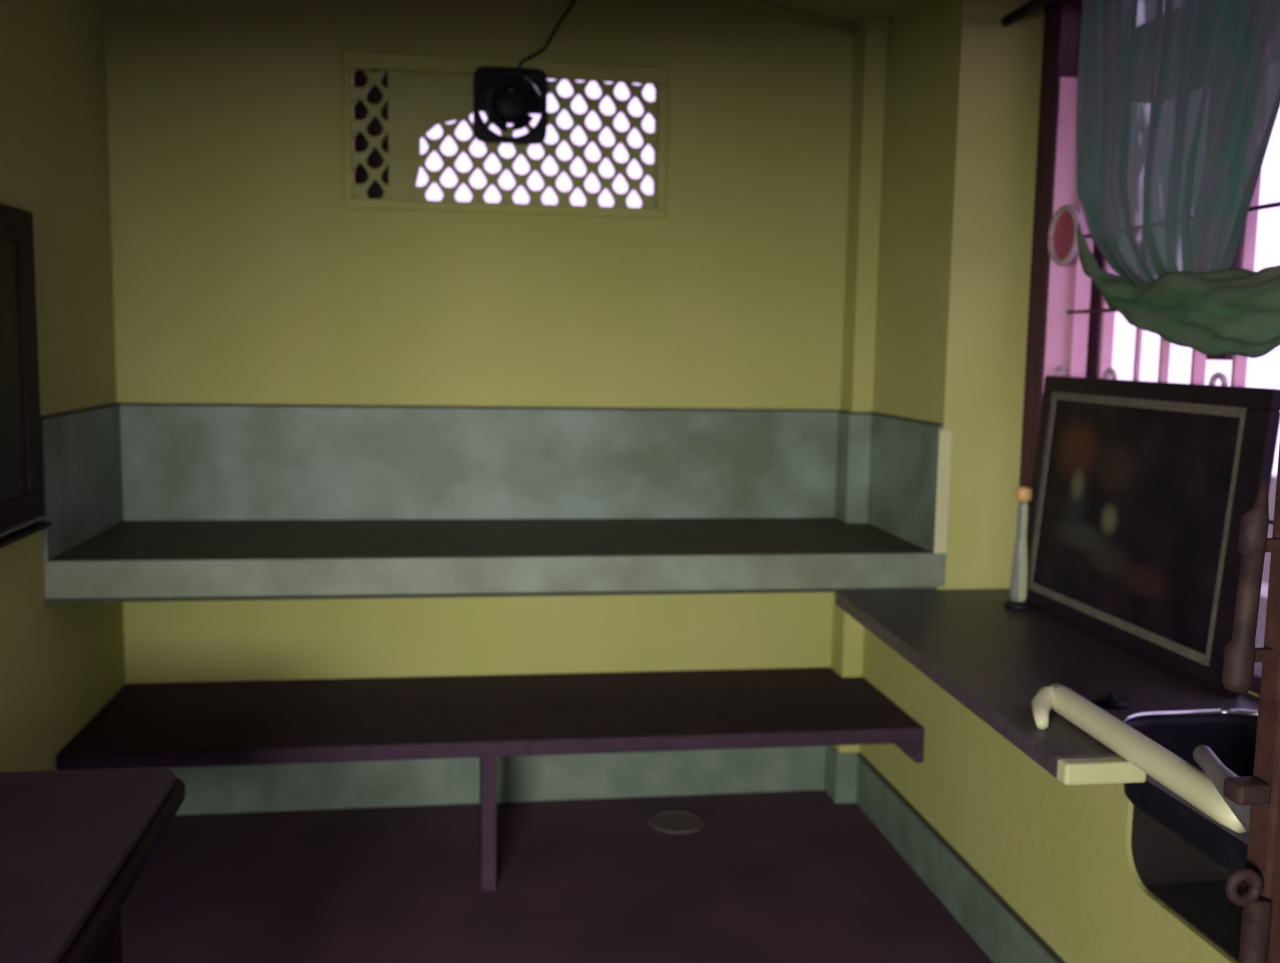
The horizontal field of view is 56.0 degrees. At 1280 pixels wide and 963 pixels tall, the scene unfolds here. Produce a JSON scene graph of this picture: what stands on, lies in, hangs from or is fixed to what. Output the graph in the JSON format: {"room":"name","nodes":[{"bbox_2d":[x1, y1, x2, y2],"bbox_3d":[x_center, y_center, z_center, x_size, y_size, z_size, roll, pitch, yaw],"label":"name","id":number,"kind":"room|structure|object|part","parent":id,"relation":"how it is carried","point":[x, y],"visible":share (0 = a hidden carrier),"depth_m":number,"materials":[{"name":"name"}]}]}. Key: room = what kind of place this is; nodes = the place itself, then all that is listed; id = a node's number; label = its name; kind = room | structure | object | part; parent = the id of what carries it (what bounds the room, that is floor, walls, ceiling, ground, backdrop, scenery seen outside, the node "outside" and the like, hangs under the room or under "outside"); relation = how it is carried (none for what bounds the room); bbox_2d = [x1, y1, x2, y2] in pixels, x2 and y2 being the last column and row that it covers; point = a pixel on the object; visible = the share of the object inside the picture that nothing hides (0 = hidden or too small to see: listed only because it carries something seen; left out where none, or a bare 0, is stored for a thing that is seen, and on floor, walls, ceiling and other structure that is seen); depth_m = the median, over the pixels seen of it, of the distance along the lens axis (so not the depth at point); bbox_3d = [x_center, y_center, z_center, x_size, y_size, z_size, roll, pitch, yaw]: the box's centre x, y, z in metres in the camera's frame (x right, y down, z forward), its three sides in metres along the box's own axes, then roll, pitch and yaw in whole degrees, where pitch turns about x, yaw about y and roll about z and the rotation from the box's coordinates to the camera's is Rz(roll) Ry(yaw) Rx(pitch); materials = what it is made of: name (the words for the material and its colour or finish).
{"room":"kitchen","nodes":[
{"label":"kitchen","id":0,"kind":"room"},
{"bbox_2d":[0,0,124,771],"bbox_3d":[-1.476,-0.248,1.671,0.150,3.400,4.750,0,7,-9],"label":"wall","id":1,"kind":"structure","parent":0,"point":[61,664],"depth_m":3.44,"materials":[{"name":"yellow paint"}]},
{"bbox_2d":[0,203,51,548],"bbox_3d":[-1.523,-0.232,2.669,0.055,0.830,1.120,0,7,-9],"label":"upper cabinet","id":2,"kind":"object","parent":1,"relation":"attached to","point":[21,467],"visible":1,"depth_m":3.09,"materials":[{"name":"brown wood"}]},
{"bbox_3d":[-1.534,-0.237,2.666,0.008,0.650,0.920,0,7,-9],"label":"door","id":3,"kind":"part","parent":2,"relation":"part of","materials":[{"name":"brown wood"}]},
{"bbox_2d":[41,405,122,560],"bbox_3d":[-1.699,-0.018,3.690,0.012,0.392,0.770,0,7,-9],"label":"backsplash","id":4,"kind":"structure","parent":1,"relation":"attached to","point":[82,470],"depth_m":3.61,"materials":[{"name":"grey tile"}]},
{"bbox_2d":[104,0,853,683],"bbox_3d":[-0.352,-0.528,4.302,3.157,3.400,0.150,0,7,-9],"label":"wall","id":5,"kind":"structure","parent":0,"point":[242,273],"depth_m":4.19,"materials":[{"name":"yellow paint"}]},
{"bbox_2d":[41,403,943,426],"bbox_3d":[-0.416,-0.216,3.860,2.600,0.008,0.770,0,7,-9],"label":"trim","id":6,"kind":"structure","parent":5,"relation":"attached to","point":[111,404],"depth_m":4.17,"materials":[{"name":"tile"}]},
{"bbox_2d":[160,746,825,814],"bbox_3d":[-0.535,1.075,4.378,2.520,0.190,0.014,0,7,-9],"label":"baseboard","id":7,"kind":"structure","parent":5,"relation":"attached to","point":[448,781],"depth_m":4.38,"materials":[{"name":"grey tile"}]},
{"bbox_2d":[44,518,945,602],"bbox_3d":[-0.409,0.235,3.911,2.628,0.117,0.776,0,7,-9],"label":"shelf","id":8,"kind":"object","parent":5,"relation":"attached to","point":[206,560],"visible":0.99,"depth_m":3.62,"materials":[{"name":"grey stone"}]},
{"bbox_2d":[120,405,871,522],"bbox_3d":[-0.459,-0.053,4.188,2.588,0.392,0.150,0,7,-9],"label":"backsplash","id":9,"kind":"structure","parent":5,"relation":"attached to","point":[179,463],"depth_m":4.24,"materials":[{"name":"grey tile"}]},
{"bbox_2d":[343,50,668,218],"bbox_3d":[-0.456,-1.186,4.163,1.104,0.517,0.091,0,7,-9],"label":"vent grille","id":10,"kind":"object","parent":5,"relation":"in","point":[424,92],"depth_m":4.12,"materials":[{"name":"paint"}]},
{"bbox_2d":[473,66,546,144],"bbox_3d":[-0.440,-1.277,4.087,0.248,0.248,0.050,0,7,-9],"label":"exhaust fan","id":11,"kind":"object","parent":10,"relation":"attached to","point":[508,97],"visible":1,"depth_m":4.08,"materials":[{"name":"black plastic"}]},
{"bbox_3d":[-0.502,-1.305,4.078,0.053,0.085,0.026,0,7,-9],"label":"blade","id":12,"kind":"part","parent":11,"relation":"part of","materials":[{"name":"black plastic"}]},
{"bbox_3d":[-0.491,-1.329,4.061,0.056,0.056,0.008,0,7,-6],"label":"grille arm","id":13,"kind":"part","parent":11,"relation":"part of","materials":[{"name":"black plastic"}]},
{"bbox_3d":[-0.492,-1.222,4.073,0.056,0.056,0.008,0,7,-6],"label":"grille arm","id":14,"kind":"part","parent":11,"relation":"part of","materials":[{"name":"black plastic"}]},
{"bbox_3d":[-0.484,-1.224,4.086,0.078,0.066,0.016,-2,7,-26],"label":"blade","id":15,"kind":"part","parent":11,"relation":"part of","materials":[{"name":"black plastic"}]},
{"bbox_3d":[-0.440,-1.347,4.083,0.093,0.044,0.009,2,7,11],"label":"blade","id":16,"kind":"part","parent":11,"relation":"part of","materials":[{"name":"black plastic"}]},
{"bbox_3d":[-0.399,-1.226,4.108,0.078,0.066,0.016,-2,7,-26],"label":"blade","id":17,"kind":"part","parent":11,"relation":"part of","materials":[{"name":"black plastic"}]},
{"bbox_3d":[-0.386,-1.222,4.089,0.056,0.056,0.008,0,7,-11],"label":"grille arm","id":18,"kind":"part","parent":11,"relation":"part of","materials":[{"name":"black plastic"}]},
{"bbox_3d":[-0.384,-1.329,4.077,0.056,0.056,0.008,0,7,-11],"label":"grille arm","id":19,"kind":"part","parent":11,"relation":"part of","materials":[{"name":"black plastic"}]},
{"bbox_3d":[-0.379,-1.305,4.097,0.053,0.085,0.026,0,7,-9],"label":"blade","id":20,"kind":"part","parent":11,"relation":"part of","materials":[{"name":"black plastic"}]},
{"bbox_2d":[517,0,576,67],"bbox_3d":[-0.274,-1.576,4.094,0.289,0.366,0.020,0,7,-11],"label":"power cable","id":21,"kind":"object","parent":11,"relation":"attached to","point":[573,1],"visible":1,"depth_m":4.09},
{"bbox_2d":[716,0,856,33],"bbox_3d":[-0.483,-1.818,4.043,2.527,0.470,0.044,0,7,-9],"label":"trim","id":22,"kind":"structure","parent":5,"relation":"attached to","point":[757,5],"depth_m":4.20,"materials":[{"name":"yellow paint"}]},
{"bbox_2d":[121,790,992,962],"bbox_3d":[-0.035,1.492,2.168,3.150,0.120,4.900,0,7,-9],"label":"floor","id":23,"kind":"structure","parent":0,"point":[786,876],"depth_m":3.70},
{"bbox_2d":[0,767,184,962],"bbox_3d":[-1.140,1.060,1.923,0.552,0.757,1.345,0,7,-9],"label":"side table","id":24,"kind":"object","parent":23,"relation":"on","point":[75,844],"visible":1,"depth_m":2.15,"materials":[{"name":"brown wood"}]},
{"bbox_3d":[-0.924,1.076,2.097,0.048,0.692,0.048,0,7,-9],"label":"leg","id":25,"kind":"part","parent":24,"relation":"part of","materials":[{"name":"brown wood"}]},
{"bbox_3d":[-1.129,0.728,1.886,0.542,0.045,1.345,0,7,-9],"label":"edge rail","id":26,"kind":"part","parent":24,"relation":"part of","materials":[{"name":"brown wood"}]},
{"bbox_2d":[56,667,923,890],"bbox_3d":[-0.439,0.975,4.014,2.600,0.476,0.735,0,7,-9],"label":"stone bench","id":27,"kind":"object","parent":23,"relation":"on","point":[486,717],"visible":0.98,"depth_m":3.83,"materials":[{"name":"stone"}]},
{"bbox_2d":[649,811,704,833],"bbox_3d":[0.129,1.196,4.232,0.196,0.007,0.196,0,7,-9],"label":"floor drain","id":28,"kind":"object","parent":23,"relation":"on","point":[673,822],"visible":1,"depth_m":4.22,"materials":[{"name":"metal"}]},
{"bbox_2d":[1222,443,1279,962],"bbox_3d":[0.853,0.608,1.678,0.121,1.780,0.071,0,7,-9],"label":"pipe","id":29,"kind":"object","parent":23,"relation":"on","point":[1260,900],"visible":1,"depth_m":1.65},
{"bbox_2d":[759,0,917,23],"bbox_3d":[0.021,-1.664,1.807,3.150,0.665,4.900,0,7,-9],"label":"ceiling","id":30,"kind":"structure","parent":0,"point":[851,11],"depth_m":4.09,"materials":[{"name":"yellow paint"}]},
{"bbox_2d":[867,0,1044,589],"bbox_3d":[1.355,-0.696,2.121,0.411,2.512,4.600,0,7,-9],"label":"wall","id":31,"kind":"structure","parent":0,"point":[962,103],"depth_m":3.70,"materials":[{"name":"yellow paint"}]},
{"bbox_2d":[1001,0,1052,26],"bbox_3d":[1.289,-1.195,2.168,0.030,0.029,2.826,0,7,-9],"label":"curtain rod","id":32,"kind":"object","parent":31,"relation":"attached to","point":[1033,5],"visible":1,"depth_m":3.42,"materials":[{"name":"black metal"}]},
{"bbox_2d":[1076,0,1279,357],"bbox_3d":[1.233,-0.770,2.646,0.163,0.988,1.062,0,7,-9],"label":"curtain","id":33,"kind":"object","parent":32,"relation":"hanging from","point":[1178,101],"visible":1,"depth_m":2.69,"materials":[{"name":"green fabric"}]},
{"bbox_2d":[1048,205,1081,265],"bbox_3d":[1.202,-0.696,3.406,0.024,0.171,0.171,0,7,-9],"label":"round plate","id":34,"kind":"object","parent":31,"relation":"attached to","point":[1062,233],"visible":0.93,"depth_m":3.42,"materials":[{"name":"pink paint"}]},
{"bbox_2d":[1019,0,1279,694],"bbox_3d":[1.623,-0.418,2.754,0.597,1.880,2.700,0,7,-9],"label":"window","id":35,"kind":"structure","parent":31,"relation":"attached to","point":[1070,330],"depth_m":3.55,"materials":[{"name":"red wood"}]},
{"bbox_3d":[1.419,-0.387,2.589,0.010,0.010,2.030,0,7,-9],"label":"cross rod","id":36,"kind":"part","parent":35,"relation":"part of","materials":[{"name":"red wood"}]},
{"bbox_2d":[1086,243,1104,377],"bbox_3d":[1.362,-0.546,3.575,0.030,1.740,0.080,0,7,-9],"label":"shutter","id":37,"kind":"object","parent":35,"relation":"attached to","point":[1096,298],"depth_m":3.57,"materials":[{"name":"pink wood"}]},
{"bbox_3d":[1.423,-0.601,2.565,0.010,0.010,2.030,0,7,-9],"label":"cross rod","id":38,"kind":"part","parent":35,"relation":"part of","materials":[{"name":"black metal"}]},
{"bbox_2d":[1206,234,1241,359],"bbox_3d":[1.456,-0.823,2.949,0.030,1.045,0.095,0,7,-9],"label":"shutter","id":39,"kind":"object","parent":35,"relation":"attached to","point":[1236,260],"depth_m":2.94,"materials":[{"name":"fabric"}]},
{"bbox_2d":[860,628,1258,962],"bbox_3d":[1.332,0.969,2.312,0.397,0.935,4.600,0,7,-9],"label":"wall","id":40,"kind":"structure","parent":0,"point":[1059,854],"depth_m":3.11,"materials":[{"name":"yellow paint"}]},
{"bbox_2d":[831,17,888,752],"bbox_3d":[0.783,-0.216,4.361,0.080,2.805,0.140,0,7,-9],"label":"pillar","id":41,"kind":"structure","parent":40,"relation":"attached to","point":[871,34],"depth_m":4.25,"materials":[{"name":"yellow paint"}]},
{"bbox_2d":[825,746,1055,962],"bbox_3d":[1.085,1.340,2.311,0.092,0.190,4.586,0,7,-9],"label":"baseboard","id":42,"kind":"structure","parent":40,"relation":"attached to","point":[848,779],"depth_m":3.72,"materials":[{"name":"grey tile"}]},
{"bbox_2d":[857,753,1065,962],"bbox_3d":[1.134,1.257,2.238,0.017,0.008,4.447,0,7,-9],"label":"trim","id":43,"kind":"structure","parent":40,"relation":"attached to","point":[943,841],"depth_m":3.46,"materials":[{"name":"tile"}]},
{"bbox_2d":[835,589,1258,844],"bbox_3d":[1.090,0.535,2.186,0.635,0.043,3.122,0,7,-9],"label":"countertop","id":44,"kind":"structure","parent":40,"relation":"on","point":[993,658],"depth_m":2.82,"materials":[{"name":"grey stone"}]},
{"bbox_2d":[1004,486,1031,609],"bbox_3d":[1.095,0.190,3.463,0.076,0.353,0.076,0,7,-9],"label":"bottle","id":45,"kind":"object","parent":44,"relation":"on","point":[1023,494],"visible":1,"depth_m":3.45,"materials":[{"name":"plastic"}]},
{"bbox_2d":[1093,692,1129,708],"bbox_3d":[0.996,0.459,2.543,0.072,0.025,0.072,0,7,-9],"label":"plug","id":46,"kind":"object","parent":44,"relation":"on","point":[1111,700],"visible":1,"depth_m":2.53,"materials":[{"name":"black plastic"}]},
{"bbox_2d":[1031,683,1246,832],"bbox_3d":[0.871,0.481,2.181,0.130,0.055,0.668,0,7,-9],"label":"faucet","id":47,"kind":"object","parent":44,"relation":"on","point":[1187,781],"visible":0.78,"depth_m":2.13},
{"bbox_2d":[1193,745,1250,833],"bbox_3d":[0.930,0.491,1.882,0.049,0.072,0.409,2,7,8],"label":"metal clamp","id":48,"kind":"object","parent":47,"relation":"on","point":[1203,755],"visible":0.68,"depth_m":1.91,"materials":[{"name":"grey metal"}]},
{"bbox_2d":[1026,375,1279,697],"bbox_3d":[1.240,0.079,3.062,0.080,0.668,1.005,0,7,-9],"label":"framed picture","id":49,"kind":"object","parent":44,"relation":"on","point":[1142,490],"visible":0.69,"depth_m":2.96,"materials":[{"name":"brown wood"}]},
{"bbox_2d":[1033,400,1239,653],"bbox_3d":[1.238,0.077,3.079,0.006,0.536,0.839,5,6,-9],"label":"print","id":50,"kind":"object","parent":49,"relation":"attached to","point":[1135,500],"depth_m":3.00},
{"bbox_2d":[1119,708,1257,887],"bbox_3d":[1.167,0.597,2.211,0.405,0.188,0.590,0,7,-9],"label":"sink","id":51,"kind":"object","parent":44,"relation":"in","point":[1230,733],"visible":0.47,"depth_m":2.47,"materials":[{"name":"grey metal"}]},
{"bbox_2d":[1131,805,1243,962],"bbox_3d":[1.316,0.772,1.987,0.244,0.376,1.410,0,7,-9],"label":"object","id":52,"kind":"structure","parent":40,"relation":"attached to","point":[1191,887],"depth_m":2.63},
{"label":"outside","id":53,"kind":"structure","parent":0,"visible":0},
{"bbox_2d":[1262,476,1276,583],"bbox_3d":[-0.502,1.607,2.416,26.000,0.180,28.000,0,7,-9],"label":"ground","id":54,"kind":"structure","parent":53,"point":[1272,492],"depth_m":12.73,"materials":[{"name":"grey"}]},
{"bbox_2d":[354,69,388,198],"bbox_3d":[-2.967,-0.711,5.057,3.910,3.700,1.950,0,7,-9],"label":"wall","id":55,"kind":"structure","parent":54,"relation":"on","point":[375,160],"depth_m":4.30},
{"bbox_2d":[1255,583,1267,647],"bbox_3d":[2.992,1.077,3.389,0.200,0.775,9.000,0,7,-9],"label":"wall","id":56,"kind":"structure","parent":54,"relation":"on","point":[1260,632],"depth_m":5.11,"materials":[{"name":"paint"}]}
]}

